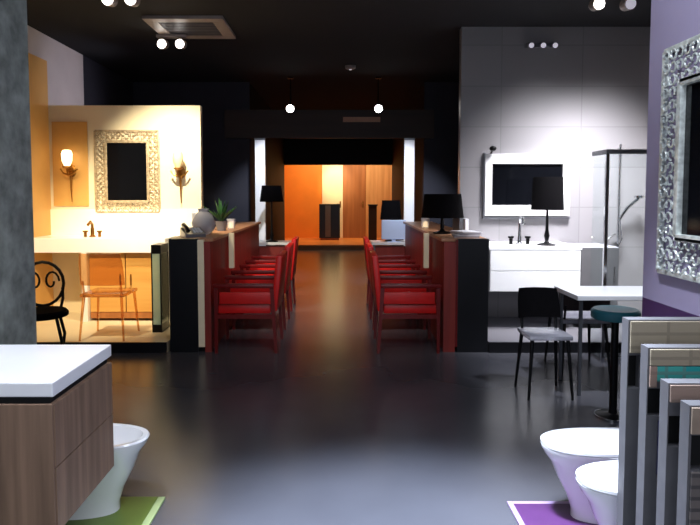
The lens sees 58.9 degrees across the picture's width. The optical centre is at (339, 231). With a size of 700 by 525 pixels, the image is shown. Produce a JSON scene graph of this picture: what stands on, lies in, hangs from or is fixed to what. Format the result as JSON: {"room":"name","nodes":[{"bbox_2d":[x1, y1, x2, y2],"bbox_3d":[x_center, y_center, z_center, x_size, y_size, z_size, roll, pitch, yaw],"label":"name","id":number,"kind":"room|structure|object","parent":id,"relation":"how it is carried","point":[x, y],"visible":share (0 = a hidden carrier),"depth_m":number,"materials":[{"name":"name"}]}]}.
{"room":"store","nodes":[
{"label":"store","id":0,"kind":"room"},
{"bbox_2d":[0,0,36,344],"bbox_3d":[-1.580,-0.221,0.753,0.160,3.350,4.530,0,4,0],"label":"wall","id":1,"kind":"structure","parent":0,"point":[18,326],"depth_m":2.87,"materials":[{"name":"stone"}]},
{"bbox_2d":[0,345,113,524],"bbox_3d":[-1.256,0.773,2.427,0.537,0.540,0.550,0,4,0],"label":"vanity unit","id":2,"kind":"object","parent":1,"relation":"attached to","point":[57,441],"visible":1,"depth_m":2.21,"materials":[{"name":"beige wood"}]},
{"bbox_2d":[0,345,110,396],"bbox_3d":[-1.258,0.529,2.412,0.535,0.050,0.550,0,3,0],"label":"countertop","id":3,"kind":"structure","parent":2,"relation":"on","point":[25,370],"depth_m":2.36,"materials":[{"name":"white stone"}]},
{"bbox_2d":[27,25,132,104],"bbox_3d":[-3.515,-0.446,4.431,0.170,3.350,11.900,0,4,0],"label":"wall","id":4,"kind":"structure","parent":0,"point":[65,80],"depth_m":8.04,"materials":[{"name":"white paint"}]},
{"bbox_2d":[28,53,53,306],"bbox_3d":[-3.415,-0.445,6.134,0.030,2.940,2.300,0,4,0],"label":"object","id":5,"kind":"structure","parent":4,"relation":"attached to","point":[38,84],"depth_m":7.04,"materials":[{"name":"paint"}]},
{"bbox_2d":[37,342,166,352],"bbox_3d":[-2.535,1.094,5.868,1.790,0.100,0.020,0,4,0],"label":"baseboard","id":6,"kind":"structure","parent":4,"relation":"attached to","point":[116,347],"depth_m":5.86,"materials":[{"name":"black paint"}]},
{"bbox_2d":[36,312,169,351],"bbox_3d":[-2.535,1.047,6.626,1.790,0.100,1.500,0,4,0],"label":"floor","id":7,"kind":"structure","parent":0,"point":[110,329],"depth_m":6.32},
{"bbox_2d":[34,235,177,321],"bbox_3d":[-2.650,0.511,7.044,1.500,0.920,0.560,0,4,0],"label":"vanity counter","id":8,"kind":"object","parent":7,"relation":"on","point":[134,250],"visible":0.5,"depth_m":6.82,"materials":[{"name":"white paint"}]},
{"bbox_2d":[83,221,101,236],"bbox_3d":[-2.780,-0.035,6.915,0.220,0.185,0.160,0,4,0],"label":"faucet","id":9,"kind":"object","parent":8,"relation":"on","point":[92,233],"visible":1,"depth_m":6.95,"materials":[{"name":"gold metal"}]},
{"bbox_2d":[34,235,177,252],"bbox_3d":[-2.650,0.132,7.021,1.500,0.160,0.560,0,3,0],"label":"countertop","id":10,"kind":"structure","parent":8,"relation":"on","point":[49,243],"depth_m":6.74,"materials":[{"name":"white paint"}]},
{"bbox_2d":[79,253,139,340],"bbox_3d":[-2.270,0.611,6.079,0.440,0.841,0.510,0,4,0],"label":"acrylic chair","id":11,"kind":"object","parent":7,"relation":"on","point":[94,269],"visible":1,"depth_m":5.88,"materials":[{"name":"orange plastic"}]},
{"bbox_2d":[151,243,169,332],"bbox_3d":[-1.850,0.566,6.386,0.100,0.890,0.280,0,4,0],"label":"glass display case","id":12,"kind":"object","parent":7,"relation":"on","point":[159,251],"visible":1,"depth_m":6.27,"materials":[{"name":"black glass"}]},
{"bbox_2d":[48,105,202,311],"bbox_3d":[-2.530,-0.214,7.351,1.800,2.530,0.100,0,4,0],"label":"wall","id":13,"kind":"structure","parent":0,"point":[179,127],"depth_m":7.25,"materials":[{"name":"beige paint"}]},
{"bbox_2d":[60,150,77,199],"bbox_3d":[-3.131,-0.646,7.165,0.177,0.595,0.193,3,4,37],"label":"wall sconce","id":14,"kind":"object","parent":13,"relation":"attached to","point":[66,155],"visible":1,"depth_m":7.09,"materials":[{"name":"gold metal"}]},
{"bbox_2d":[51,122,88,205],"bbox_3d":[-3.155,-0.794,7.258,0.410,0.980,0.015,0,4,0],"label":"wall panel","id":15,"kind":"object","parent":13,"relation":"attached to","point":[73,136],"depth_m":7.25,"materials":[{"name":"orange paint"}]},
{"bbox_2d":[50,209,197,235],"bbox_3d":[-2.530,-0.026,7.302,1.780,0.480,0.020,0,4,0],"label":"backsplash","id":16,"kind":"structure","parent":13,"relation":"attached to","point":[63,221],"depth_m":7.29,"materials":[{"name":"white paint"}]},
{"bbox_2d":[94,130,160,212],"bbox_3d":[-2.490,-0.704,7.253,0.764,0.974,0.034,0,4,0],"label":"wall mirror","id":17,"kind":"object","parent":13,"relation":"attached to","point":[126,165],"visible":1,"depth_m":7.25,"materials":[{"name":"beige wood"}]},
{"bbox_2d":[107,143,146,199],"bbox_3d":[-2.490,-0.705,7.260,0.490,0.700,0.020,0,3,0],"label":"mirror glass","id":18,"kind":"object","parent":17,"relation":"attached to","point":[126,162],"depth_m":7.25,"materials":[{"name":"black mirror"}]},
{"bbox_2d":[170,152,187,199],"bbox_3d":[-1.861,-0.627,7.181,0.177,0.595,0.193,3,4,37],"label":"wall sconce","id":19,"kind":"object","parent":13,"relation":"attached to","point":[177,156],"visible":1,"depth_m":7.11,"materials":[{"name":"gold metal"}]},
{"bbox_2d":[133,82,251,226],"bbox_3d":[-2.465,-0.813,10.420,1.930,3.350,0.100,0,4,0],"label":"wall","id":20,"kind":"structure","parent":0,"point":[226,162],"depth_m":10.32,"materials":[{"name":"black paint"}]},
{"bbox_2d":[224,110,433,138],"bbox_3d":[-0.175,-1.779,10.251,3.450,0.460,0.120,0,4,0],"label":"beam","id":21,"kind":"structure","parent":20,"relation":"attached to","point":[238,124],"depth_m":10.19,"materials":[{"name":"black paint"}]},
{"bbox_2d":[343,117,379,121],"bbox_3d":[0.355,-1.845,10.176,0.610,0.080,0.020,0,4,0],"label":"vent","id":22,"kind":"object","parent":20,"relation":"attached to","point":[345,119],"depth_m":10.17,"materials":[{"name":"brown metal"}]},
{"bbox_2d":[250,83,283,245],"bbox_3d":[-1.550,-1.005,13.564,0.100,3.350,6.200,0,4,0],"label":"wall","id":23,"kind":"structure","parent":0,"point":[274,148],"depth_m":13.38,"materials":[{"name":"brown paint"}]},
{"bbox_2d":[284,165,365,237],"bbox_3d":[0.000,-1.369,19.513,4.200,3.350,0.120,0,4,0],"label":"wall","id":24,"kind":"structure","parent":0,"point":[302,183],"depth_m":19.48,"materials":[{"name":"orange paint"}]},
{"bbox_2d":[322,165,342,237],"bbox_3d":[-0.235,-1.133,19.418,0.650,2.650,0.089,0,4,0],"label":"door","id":25,"kind":"structure","parent":24,"relation":"in","point":[332,175],"depth_m":19.41,"materials":[{"name":"beige paint"}]},
{"bbox_2d":[343,165,365,237],"bbox_3d":[0.450,-1.133,19.418,0.700,2.650,0.089,0,4,0],"label":"door","id":26,"kind":"structure","parent":24,"relation":"in","point":[354,176],"depth_m":19.44,"materials":[{"name":"brown wood"}]},
{"bbox_2d":[366,165,391,237],"bbox_3d":[1.280,-1.133,19.418,0.940,2.650,0.089,0,4,0],"label":"door","id":27,"kind":"structure","parent":24,"relation":"in","point":[378,177],"depth_m":19.41,"materials":[{"name":"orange wood"}]},
{"bbox_2d":[284,139,391,239],"bbox_3d":[-0.350,-1.197,16.708,3.500,3.350,0.100,0,4,0],"label":"wall","id":28,"kind":"structure","parent":0,"point":[296,151],"depth_m":16.60,"materials":[{"name":"black paint"}]},
{"bbox_2d":[284,238,391,249],"bbox_3d":[0.000,0.379,18.207,4.200,0.220,2.900,0,4,0],"label":"floor","id":29,"kind":"structure","parent":0,"point":[304,243],"depth_m":16.97,"materials":[{"name":"orange wood"}]},
{"bbox_2d":[319,204,339,239],"bbox_3d":[-0.310,-0.303,18.710,0.620,1.080,0.412,0,4,0],"label":"base cabinet","id":30,"kind":"object","parent":29,"relation":"on","point":[329,214],"visible":1,"depth_m":18.51,"materials":[{"name":"black paint"}]},
{"bbox_2d":[368,204,377,239],"bbox_3d":[0.980,-0.293,18.637,0.280,1.070,0.280,0,4,0],"label":"pedestal","id":31,"kind":"object","parent":29,"relation":"on","point":[372,208],"visible":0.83,"depth_m":18.52,"materials":[{"name":"black paint"}]},
{"bbox_2d":[27,0,650,109],"bbox_3d":[0.050,-2.452,8.967,7.300,0.100,21.200,0,4,0],"label":"ceiling","id":32,"kind":"structure","parent":0,"point":[408,44],"depth_m":7.30,"materials":[{"name":"black paint"}]},
{"bbox_2d":[102,0,139,6],"bbox_3d":[-1.980,-2.114,5.603,0.340,0.164,0.136,0,4,0],"label":"spotlight","id":33,"kind":"object","parent":32,"relation":"attached to","point":[111,3],"visible":1,"depth_m":5.56,"materials":[{"name":"white metal"}]},
{"bbox_2d":[156,33,186,48],"bbox_3d":[-1.920,-2.184,7.082,0.340,0.204,0.136,0,4,0],"label":"spotlight","id":34,"kind":"object","parent":32,"relation":"attached to","point":[162,43],"visible":0.98,"depth_m":7.04,"materials":[{"name":"white"}]},
{"bbox_2d":[142,16,235,38],"bbox_3d":[-1.640,-2.255,6.855,0.840,0.035,0.840,0,4,0],"label":"ceiling panel","id":35,"kind":"object","parent":32,"relation":"attached to","point":[194,27],"depth_m":6.77,"materials":[{"name":"grey metal"}]},
{"bbox_2d":[159,22,221,34],"bbox_3d":[-1.640,-2.251,6.850,0.570,0.018,0.550,0,3,0],"label":"ceiling vent","id":36,"kind":"object","parent":35,"relation":"in","point":[188,28],"depth_m":6.84,"materials":[{"name":"grey metal"}]},
{"bbox_2d":[286,77,294,112],"bbox_3d":[-0.790,-2.173,9.882,0.139,0.568,0.176,0,4,0],"label":"spotlight","id":37,"kind":"object","parent":32,"relation":"hanging from","point":[290,108],"visible":1,"depth_m":9.83,"materials":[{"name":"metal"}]},
{"bbox_2d":[345,65,355,69],"bbox_3d":[0.150,-2.373,8.972,0.160,0.058,0.158,0,4,0],"label":"smoke detector","id":38,"kind":"object","parent":32,"relation":"attached to","point":[348,67],"visible":1,"depth_m":8.92,"materials":[{"name":"white plastic"}]},
{"bbox_2d":[374,77,382,112],"bbox_3d":[0.610,-2.173,9.882,0.139,0.568,0.176,0,4,0],"label":"pendant lamp","id":39,"kind":"object","parent":32,"relation":"hanging from","point":[378,108],"visible":1,"depth_m":9.83,"materials":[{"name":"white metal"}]},
{"bbox_2d":[588,0,636,10],"bbox_3d":[2.520,-2.122,5.733,0.480,0.164,0.136,0,4,0],"label":"spotlight","id":40,"kind":"object","parent":32,"relation":"attached to","point":[594,5],"visible":1,"depth_m":5.68,"materials":[{"name":"white metal"}]},
{"bbox_2d":[107,250,620,524],"bbox_3d":[0.050,1.083,7.681,7.300,0.100,18.200,0,4,0],"label":"floor","id":41,"kind":"structure","parent":0,"point":[327,428],"depth_m":4.21,"materials":[{"name":"black tile"}]},
{"bbox_2d":[35,261,68,344],"bbox_3d":[-2.580,0.723,5.354,0.440,0.916,0.440,-1,4,-20],"label":"chair","id":42,"kind":"object","parent":41,"relation":"on","point":[44,312],"visible":0.62,"depth_m":5.50,"materials":[{"name":"black metal"}]},
{"bbox_2d":[65,497,164,524],"bbox_3d":[-1.180,1.343,2.522,0.640,0.012,1.070,0,4,0],"label":"display board","id":43,"kind":"object","parent":41,"relation":"on","point":[133,510],"visible":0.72,"depth_m":2.88,"materials":[{"name":"green"}]},
{"bbox_2d":[69,423,149,519],"bbox_3d":[-1.200,1.079,2.921,0.600,0.465,0.340,0,4,0],"label":"bidet","id":44,"kind":"object","parent":43,"relation":"on","point":[104,500],"visible":0.3,"depth_m":2.85,"materials":[{"name":"white ceramic"}]},
{"bbox_2d":[168,222,260,351],"bbox_3d":[-1.377,0.494,7.654,0.465,1.080,3.620,0,4,0],"label":"counter","id":45,"kind":"object","parent":41,"relation":"on","point":[196,264],"depth_m":5.87,"materials":[{"name":"black paint"}]},
{"bbox_2d":[180,223,205,237],"bbox_3d":[-1.449,-0.021,6.108,0.200,0.137,0.204,-2,4,-29],"label":"telephone","id":46,"kind":"object","parent":45,"relation":"on","point":[185,231],"visible":1,"depth_m":6.06,"materials":[{"name":"grey plastic"}]},
{"bbox_2d":[191,208,215,234],"bbox_3d":[-1.420,-0.109,6.455,0.250,0.270,0.250,0,4,0],"label":"ceramic vase","id":47,"kind":"object","parent":45,"relation":"on","point":[203,218],"visible":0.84,"depth_m":6.37,"materials":[{"name":"ceramic"}]},
{"bbox_2d":[174,222,260,241],"bbox_3d":[-1.405,-0.032,7.652,0.410,0.030,3.560,0,3,0],"label":"countertop","id":48,"kind":"structure","parent":45,"relation":"on","point":[215,235],"depth_m":6.95,"materials":[{"name":"brown wood"}]},
{"bbox_2d":[205,200,237,230],"bbox_3d":[-1.383,-0.206,7.129,0.386,0.381,0.262,1,4,16],"label":"potted plant","id":49,"kind":"object","parent":45,"relation":"on","point":[221,215],"visible":0.99,"depth_m":7.06,"materials":[{"name":"green plant"}]},
{"bbox_2d":[226,219,234,228],"bbox_3d":[-1.320,-0.099,7.508,0.110,0.120,0.110,0,4,0],"label":"glass votive","id":50,"kind":"object","parent":45,"relation":"on","point":[231,222],"visible":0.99,"depth_m":7.47,"materials":[{"name":"glass"}]},
{"bbox_2d":[213,250,286,353],"bbox_3d":[-0.865,0.665,6.112,0.651,0.927,0.640,0,4,0],"label":"armchair","id":51,"kind":"object","parent":41,"relation":"on","point":[242,297],"visible":1,"depth_m":5.82,"materials":[{"name":"leather"}]},
{"bbox_2d":[254,138,265,245],"bbox_3d":[-1.280,-0.306,10.000,0.200,2.390,0.120,0,4,0],"label":"post","id":52,"kind":"object","parent":41,"relation":"on","point":[260,165],"visible":0.5,"depth_m":9.93,"materials":[{"name":"white paint"}]},
{"bbox_2d":[231,242,293,329],"bbox_3d":[-0.875,0.603,7.130,0.651,0.927,0.640,0,4,0],"label":"armchair","id":53,"kind":"object","parent":41,"relation":"on","point":[289,247],"visible":0.45,"depth_m":6.85,"materials":[{"name":"paint"}]},
{"bbox_2d":[245,236,298,311],"bbox_3d":[-0.885,0.538,8.198,0.651,0.927,0.640,0,4,0],"label":"armchair","id":54,"kind":"object","parent":41,"relation":"on","point":[295,240],"visible":0.49,"depth_m":7.92,"materials":[{"name":"paint"}]},
{"bbox_2d":[259,240,292,290],"bbox_3d":[-1.050,0.527,9.725,0.660,0.760,0.450,0,4,0],"label":"desk","id":55,"kind":"object","parent":41,"relation":"on","point":[263,250],"visible":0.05,"depth_m":9.53,"materials":[{"name":"white paint"}]},
{"bbox_2d":[260,185,283,241],"bbox_3d":[-1.060,-0.283,9.621,0.370,0.870,0.370,0,4,0],"label":"table lamp","id":56,"kind":"object","parent":55,"relation":"on","point":[269,193],"visible":1,"depth_m":9.47,"materials":[{"name":"black fabric"}]},
{"bbox_2d":[370,240,404,259],"bbox_3d":[0.860,0.527,9.725,0.760,0.760,0.450,0,4,0],"label":"desk","id":57,"kind":"object","parent":41,"relation":"on","point":[380,250],"visible":0.35,"depth_m":9.53,"materials":[{"name":"white paint"}]},
{"bbox_2d":[380,200,401,240],"bbox_3d":[0.800,-0.176,9.758,0.340,0.640,0.340,0,4,0],"label":"table lamp","id":58,"kind":"object","parent":57,"relation":"on","point":[390,209],"visible":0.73,"depth_m":9.62,"materials":[{"name":"black fabric"}]},
{"bbox_2d":[381,220,405,241],"bbox_3d":[0.830,-0.015,9.577,0.380,0.340,0.140,0,4,0],"label":"computer monitor","id":59,"kind":"object","parent":57,"relation":"on","point":[390,229],"visible":0.89,"depth_m":9.54,"materials":[{"name":"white plastic"}]},
{"bbox_2d":[363,236,415,311],"bbox_3d":[0.640,0.538,8.198,0.651,0.927,0.640,0,4,0],"label":"armchair","id":60,"kind":"object","parent":41,"relation":"on","point":[365,238],"visible":0.37,"depth_m":7.95,"materials":[{"name":"paint"}]},
{"bbox_2d":[366,242,426,329],"bbox_3d":[0.635,0.603,7.130,0.651,0.927,0.640,0,4,0],"label":"armchair","id":61,"kind":"object","parent":41,"relation":"on","point":[369,246],"visible":0.4,"depth_m":6.85,"materials":[{"name":"paint"}]},
{"bbox_2d":[369,250,441,353],"bbox_3d":[0.625,0.665,6.112,0.651,0.927,0.640,0,4,0],"label":"armchair","id":62,"kind":"object","parent":41,"relation":"on","point":[388,297],"visible":1,"depth_m":5.82,"materials":[{"name":"paint"}]},
{"bbox_2d":[403,138,414,245],"bbox_3d":[1.110,-0.306,10.000,0.200,2.390,0.120,0,4,0],"label":"post","id":63,"kind":"object","parent":41,"relation":"on","point":[409,143],"visible":0.48,"depth_m":9.93,"materials":[{"name":"white paint"}]},
{"bbox_2d":[403,222,488,351],"bbox_3d":[1.153,0.494,7.654,0.495,1.080,3.620,0,4,0],"label":"counter","id":64,"kind":"object","parent":41,"relation":"on","point":[460,265],"depth_m":5.87,"materials":[{"name":"black paint"}]},
{"bbox_2d":[421,218,429,227],"bbox_3d":[1.060,-0.111,7.708,0.110,0.120,0.110,0,4,0],"label":"glass votive","id":65,"kind":"object","parent":64,"relation":"on","point":[424,221],"visible":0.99,"depth_m":7.67,"materials":[{"name":"glass"}]},
{"bbox_2d":[421,194,463,233],"bbox_3d":[1.090,-0.193,6.601,0.450,0.420,0.450,0,4,0],"label":"table lamp","id":66,"kind":"object","parent":64,"relation":"on","point":[442,206],"visible":0.98,"depth_m":6.42,"materials":[{"name":"black fabric"}]},
{"bbox_2d":[403,222,483,241],"bbox_3d":[1.180,-0.032,7.652,0.440,0.030,3.560,0,3,0],"label":"countertop","id":67,"kind":"structure","parent":64,"relation":"on","point":[433,227],"depth_m":7.35,"materials":[{"name":"brown wood"}]},
{"bbox_2d":[452,218,462,229],"bbox_3d":[1.300,-0.079,6.860,0.040,0.160,0.204,-1,4,-11],"label":"catalogue","id":68,"kind":"object","parent":64,"relation":"on","point":[457,224],"visible":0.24,"depth_m":6.80,"materials":[{"name":"grey paper"}]},
{"bbox_2d":[450,230,481,237],"bbox_3d":[1.240,0.019,6.134,0.275,0.054,0.339,0,4,-1],"label":"paper stack","id":69,"kind":"object","parent":64,"relation":"on","point":[455,233],"visible":1,"depth_m":5.99,"materials":[{"name":"paper"}]},
{"bbox_2d":[463,218,468,229],"bbox_3d":[1.365,-0.074,6.860,0.040,0.150,0.204,-1,4,-11],"label":"catalogue","id":70,"kind":"object","parent":64,"relation":"on","point":[465,221],"visible":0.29,"depth_m":6.76,"materials":[{"name":"paper"}]},
{"bbox_2d":[514,287,573,400],"bbox_3d":[1.535,0.831,4.689,0.340,0.771,0.410,0,4,0],"label":"chair","id":71,"kind":"object","parent":41,"relation":"on","point":[532,301],"visible":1,"depth_m":4.79,"materials":[{"name":"plastic"}]},
{"bbox_2d":[507,501,597,524],"bbox_3d":[1.155,1.333,2.684,0.690,0.012,0.655,0,4,0],"label":"rug","id":72,"kind":"object","parent":41,"relation":"on","point":[524,512],"visible":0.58,"depth_m":2.89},
{"bbox_2d":[540,427,618,523],"bbox_3d":[1.214,1.129,2.864,0.571,0.372,0.310,0,4,0],"label":"toilet","id":73,"kind":"object","parent":72,"relation":"on","point":[568,449],"visible":0.39,"depth_m":2.81,"materials":[{"name":"white ceramic"}]},
{"bbox_2d":[576,460,617,524],"bbox_3d":[1.227,1.152,2.495,0.546,0.372,0.310,0,4,0],"label":"toilet","id":74,"kind":"object","parent":72,"relation":"on","point":[598,481],"visible":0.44,"depth_m":2.44,"materials":[{"name":"white ceramic"}]},
{"bbox_2d":[544,295,609,374],"bbox_3d":[2.040,0.818,5.310,0.420,0.721,0.490,0,4,0],"label":"chair","id":75,"kind":"object","parent":41,"relation":"on","point":[569,317],"visible":0.41,"depth_m":5.14,"materials":[{"name":"black metal"}]},
{"bbox_2d":[554,286,642,395],"bbox_3d":[2.215,0.830,4.810,0.950,0.755,0.500,0,4,0],"label":"table","id":76,"kind":"object","parent":41,"relation":"on","point":[580,293],"visible":0.45,"depth_m":4.65,"materials":[{"name":"paint"}]},
{"bbox_2d":[591,305,640,422],"bbox_3d":[1.840,0.880,4.162,0.310,0.735,0.310,0,4,0],"label":"stool","id":77,"kind":"object","parent":41,"relation":"on","point":[613,314],"visible":0.79,"depth_m":4.14,"materials":[{"name":"black metal"}]},
{"bbox_2d":[591,149,646,361],"bbox_3d":[2.880,0.211,5.633,1.100,1.890,0.320,0,4,0],"label":"shower enclosure","id":78,"kind":"object","parent":41,"relation":"on","point":[619,175],"visible":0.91,"depth_m":5.48,"materials":[{"name":"clear glass"}]},
{"bbox_2d":[616,317,699,524],"bbox_3d":[1.260,0.838,2.276,0.450,1.050,0.058,0,4,0],"label":"board","id":79,"kind":"object","parent":41,"relation":"on","point":[636,331],"visible":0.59,"depth_m":2.25,"materials":[{"name":"grey laminate"}]},
{"bbox_2d":[635,344,699,524],"bbox_3d":[1.260,0.879,2.134,0.450,0.985,0.058,0,4,0],"label":"board","id":80,"kind":"object","parent":41,"relation":"on","point":[657,361],"visible":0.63,"depth_m":2.10,"materials":[{"name":"grey laminate"}]},
{"bbox_2d":[656,379,699,524],"bbox_3d":[1.260,0.927,2.001,0.450,0.905,0.058,0,4,0],"label":"board","id":81,"kind":"object","parent":41,"relation":"on","point":[672,391],"visible":0.51,"depth_m":1.98,"materials":[{"name":"grey laminate"}]},
{"bbox_2d":[676,400,699,524],"bbox_3d":[1.260,0.949,1.883,0.450,0.875,0.058,0,4,0],"label":"board","id":82,"kind":"object","parent":41,"relation":"on","point":[688,489],"visible":1,"depth_m":1.85,"materials":[{"name":"grey laminate"}]},
{"bbox_2d":[392,83,423,245],"bbox_3d":[1.450,-1.005,13.564,0.100,3.350,6.200,0,4,0],"label":"wall","id":83,"kind":"structure","parent":0,"point":[417,102],"depth_m":11.65,"materials":[{"name":"brown paint"}]},
{"bbox_2d":[423,82,458,227],"bbox_3d":[2.500,-0.813,10.420,2.200,3.350,0.100,0,4,0],"label":"wall","id":84,"kind":"structure","parent":0,"point":[440,153],"depth_m":10.33,"materials":[{"name":"black paint"}]},
{"bbox_2d":[488,317,587,351],"bbox_3d":[2.505,1.057,6.477,2.190,0.100,1.200,0,4,0],"label":"floor","id":85,"kind":"structure","parent":0,"point":[500,329],"depth_m":6.46,"materials":[{"name":"grey"}]},
{"bbox_2d":[489,342,587,352],"bbox_3d":[2.505,1.094,5.868,2.190,0.100,0.020,0,4,0],"label":"baseboard","id":86,"kind":"structure","parent":85,"relation":"attached to","point":[494,347],"depth_m":5.86,"materials":[{"name":"black paint"}]},
{"bbox_2d":[563,243,591,327],"bbox_3d":[2.690,0.567,6.709,0.400,0.850,0.577,0,4,0],"label":"base cabinet","id":87,"kind":"object","parent":85,"relation":"on","point":[585,271],"visible":0.02,"depth_m":6.42,"materials":[{"name":"grey paint"}]},
{"bbox_2d":[458,27,649,316],"bbox_3d":[2.475,-0.606,7.036,2.250,3.350,0.120,0,4,0],"label":"wall","id":88,"kind":"structure","parent":0,"point":[582,96],"depth_m":6.93,"materials":[{"name":"grey tile"}]},
{"bbox_2d":[482,146,570,218],"bbox_3d":[2.095,-0.550,6.893,0.980,0.807,0.170,0,4,0],"label":"wall mirror","id":89,"kind":"object","parent":88,"relation":"attached to","point":[507,178],"visible":0.92,"depth_m":6.94,"materials":[{"name":"white paint"}]},
{"bbox_2d":[489,146,496,153],"bbox_3d":[1.685,-0.911,6.868,0.076,0.083,0.164,0,3,0],"label":"lamp","id":90,"kind":"object","parent":89,"relation":"attached to","point":[492,148],"depth_m":6.80,"materials":[{"name":"black metal"}]},
{"bbox_2d":[488,241,581,291],"bbox_3d":[1.995,0.360,6.681,0.950,0.465,0.706,0,4,0],"label":"vanity","id":91,"kind":"object","parent":88,"relation":"attached to","point":[512,267],"visible":0.84,"depth_m":6.33,"materials":[{"name":"white paint"}]},
{"bbox_2d":[489,241,581,249],"bbox_3d":[1.995,0.146,6.669,0.950,0.035,0.705,0,3,0],"label":"countertop","id":92,"kind":"structure","parent":91,"relation":"on","point":[493,245],"depth_m":6.33,"materials":[{"name":"white"}]},
{"bbox_2d":[508,215,530,243],"bbox_3d":[1.920,-0.021,6.566,0.244,0.311,0.199,0,4,0],"label":"faucet","id":93,"kind":"object","parent":92,"relation":"on","point":[521,218],"visible":1,"depth_m":6.62,"materials":[{"name":"silver metal"}]},
{"bbox_2d":[531,177,563,245],"bbox_3d":[2.160,-0.215,6.459,0.330,0.710,0.330,0,4,0],"label":"table lamp","id":94,"kind":"object","parent":92,"relation":"on","point":[547,192],"visible":1,"depth_m":6.32,"materials":[{"name":"black fabric"}]},
{"bbox_2d":[525,42,557,47],"bbox_3d":[2.220,-2.050,6.821,0.340,0.084,0.132,0,4,0],"label":"light fixture","id":95,"kind":"object","parent":88,"relation":"attached to","point":[529,44],"visible":1,"depth_m":6.78,"materials":[{"name":"grey metal"}]},
{"bbox_2d":[642,0,699,316],"bbox_3d":[1.580,-0.222,0.763,0.160,3.350,4.550,0,4,0],"label":"wall","id":96,"kind":"structure","parent":0,"point":[673,22],"depth_m":2.88,"materials":[{"name":"purple paint"}]},
{"bbox_2d":[656,34,699,282],"bbox_3d":[1.479,-0.291,2.377,0.040,1.024,0.984,0,4,0],"label":"wall mirror","id":97,"kind":"object","parent":96,"relation":"attached to","point":[685,228],"visible":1,"depth_m":2.67,"materials":[{"name":"silver metal"}]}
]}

